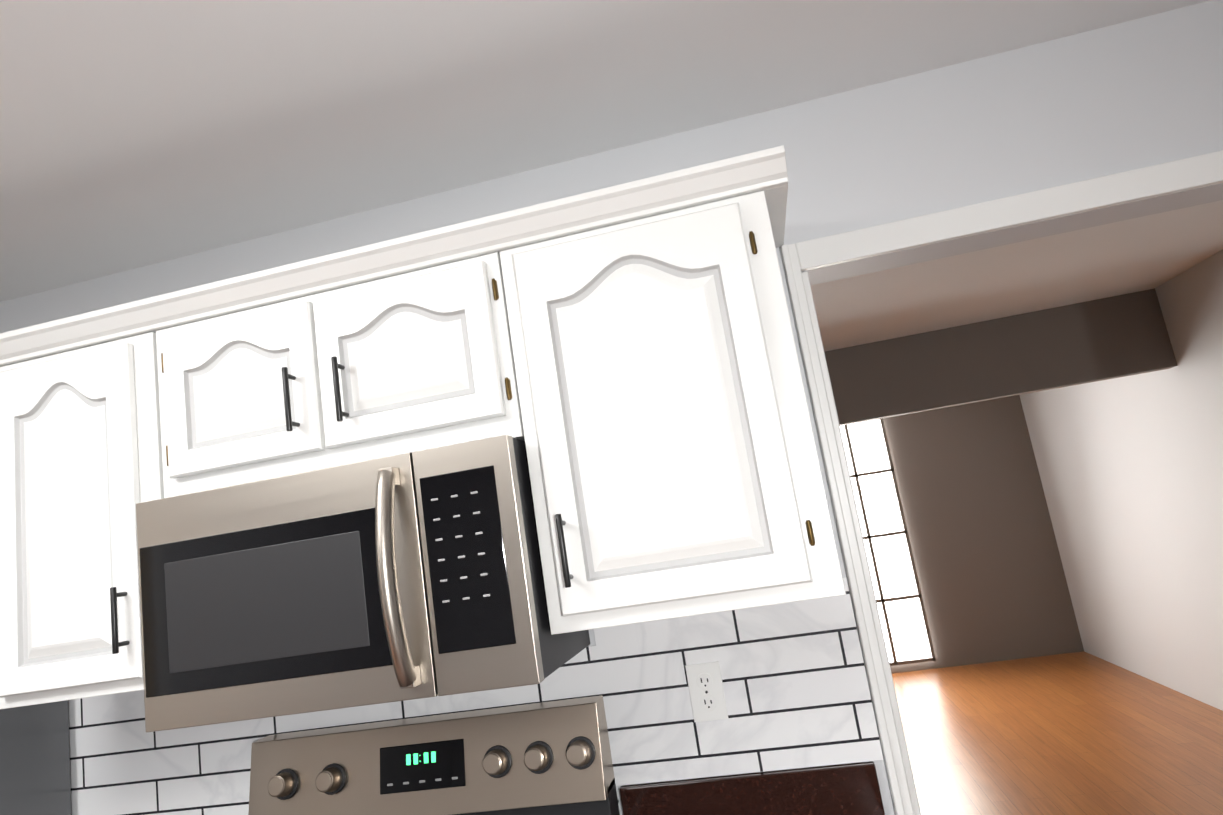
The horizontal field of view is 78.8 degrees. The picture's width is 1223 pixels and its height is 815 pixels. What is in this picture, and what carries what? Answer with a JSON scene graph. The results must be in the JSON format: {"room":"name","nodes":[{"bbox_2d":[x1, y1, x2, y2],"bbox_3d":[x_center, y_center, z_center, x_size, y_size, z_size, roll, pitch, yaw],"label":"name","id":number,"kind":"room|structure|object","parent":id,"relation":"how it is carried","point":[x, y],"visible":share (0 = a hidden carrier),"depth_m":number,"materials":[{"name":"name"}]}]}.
{"room":"kitchen","nodes":[
{"label":"kitchen","id":0,"kind":"room"},
{"bbox_2d":[0,0,1222,814],"bbox_3d":[-1.508,0.901,1.957,8.700,2.460,0.120,-11,-10,10],"label":"wall","id":1,"kind":"structure","parent":0,"point":[1130,468],"depth_m":1.57,"materials":[{"name":"paint"}]},
{"bbox_2d":[0,332,163,708],"bbox_3d":[-1.126,0.256,1.710,0.456,0.736,0.384,-11,-10,10],"label":"upper cabinet","id":2,"kind":"object","parent":1,"relation":"attached to","point":[81,469],"visible":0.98,"depth_m":1.55,"materials":[{"name":"white paint"}]},
{"bbox_2d":[156,253,524,497],"bbox_3d":[-0.548,-0.036,1.633,0.780,0.370,0.384,-11,-10,10],"label":"upper cabinet","id":3,"kind":"object","parent":1,"relation":"attached to","point":[419,360],"visible":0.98,"depth_m":1.48,"materials":[{"name":"white paint"}]},
{"bbox_2d":[136,435,589,731],"bbox_3d":[-0.497,0.351,1.515,0.774,0.435,0.470,-11,-10,10],"label":"microwave","id":4,"kind":"object","parent":3,"relation":"attached to","point":[410,576],"visible":1,"depth_m":1.35,"materials":[{"name":"silver metal"}]},
{"bbox_2d":[68,577,883,814],"bbox_3d":[-0.407,0.769,1.684,1.934,0.488,0.006,-11,-10,10],"label":"tile backsplash","id":5,"kind":"structure","parent":1,"relation":"attached to","point":[795,685],"depth_m":1.60,"materials":[{"name":"tile"}]},
{"bbox_2d":[685,661,727,721],"bbox_3d":[0.201,0.603,1.575,0.072,0.116,0.008,-11,-10,10],"label":"wall outlet","id":6,"kind":"object","parent":5,"relation":"attached to","point":[706,691],"visible":1,"depth_m":1.57,"materials":[{"name":"white plastic"}]},
{"bbox_2d":[499,191,845,634],"bbox_3d":[0.114,0.023,1.490,0.520,0.736,0.384,-11,-10,10],"label":"upper cabinet","id":7,"kind":"object","parent":1,"relation":"attached to","point":[673,462],"visible":1,"depth_m":1.34,"materials":[{"name":"white paint"}]},
{"bbox_2d":[780,150,1222,814],"bbox_3d":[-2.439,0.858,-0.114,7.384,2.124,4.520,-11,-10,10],"label":"door frame","id":8,"kind":"structure","parent":1,"relation":"attached to","point":[1148,182],"depth_m":1.57,"materials":[{"name":"white wood"}]},
{"bbox_3d":[-1.829,0.195,1.862,0.928,0.351,0.384,-11,-10,10],"label":"upper cabinet","id":9,"kind":"object","parent":1,"relation":"attached to","visible":0},
{"bbox_2d":[0,145,787,366],"bbox_3d":[-0.999,-0.165,1.746,2.785,0.052,0.378,-11,-10,10],"label":"crown molding","id":10,"kind":"structure","parent":9,"relation":"on","point":[765,171],"depth_m":1.47,"materials":[{"name":"white paint"}]},
{"bbox_2d":[0,0,1222,351],"bbox_3d":[-1.529,-0.275,2.675,8.840,0.080,10.220,-11,-10,10],"label":"ceiling","id":11,"kind":"structure","parent":0,"point":[134,134],"depth_m":1.55,"materials":[{"name":"white paint"}]},
{"bbox_2d":[840,400,1083,673],"bbox_3d":[2.560,1.095,6.720,2.570,2.460,0.170,-11,-10,10],"label":"wall","id":12,"kind":"structure","parent":0,"point":[963,556],"depth_m":6.58,"materials":[{"name":"brown paint"}]},
{"bbox_2d":[824,288,1177,427],"bbox_3d":[1.919,-0.219,4.498,2.570,0.460,0.100,-11,-10,10],"label":"ceiling beam","id":13,"kind":"structure","parent":0,"point":[992,361],"depth_m":4.38,"materials":[{"name":"brown"}]},
{"bbox_2d":[892,651,1222,814],"bbox_3d":[-1.139,2.200,2.253,8.600,0.080,10.000,-11,-10,10],"label":"floor","id":14,"kind":"structure","parent":0,"point":[1081,733],"depth_m":4.30,"materials":[{"name":"brown wood"}]},
{"bbox_3d":[0.029,1.488,-0.770,5.040,0.080,4.400,-11,-10,10],"label":"floor","id":15,"kind":"structure","parent":0,"visible":0},
{"bbox_2d":[0,700,70,814],"bbox_3d":[-1.772,1.216,1.397,0.826,1.737,0.925,-11,-10,10],"label":"refrigerator","id":16,"kind":"object","parent":15,"relation":"on","point":[34,761],"depth_m":1.75,"materials":[{"name":"silver metal"}]},
{"bbox_2d":[248,695,619,814],"bbox_3d":[-0.387,1.240,1.240,0.810,1.215,0.693,-11,-10,10],"label":"range","id":17,"kind":"object","parent":15,"relation":"on","point":[550,758],"visible":1,"depth_m":1.58,"materials":[{"name":"silver metal"}]},
{"bbox_3d":[0.293,1.286,1.134,0.510,0.880,0.654,-11,-10,10],"label":"base cabinet","id":18,"kind":"object","parent":15,"relation":"on","visible":0},
{"bbox_2d":[619,761,884,814],"bbox_3d":[0.222,0.788,1.227,0.527,0.144,0.638,-11,-10,10],"label":"countertop","id":19,"kind":"structure","parent":18,"relation":"on","point":[849,789],"depth_m":1.52,"materials":[{"name":"brown stone"}]}
]}

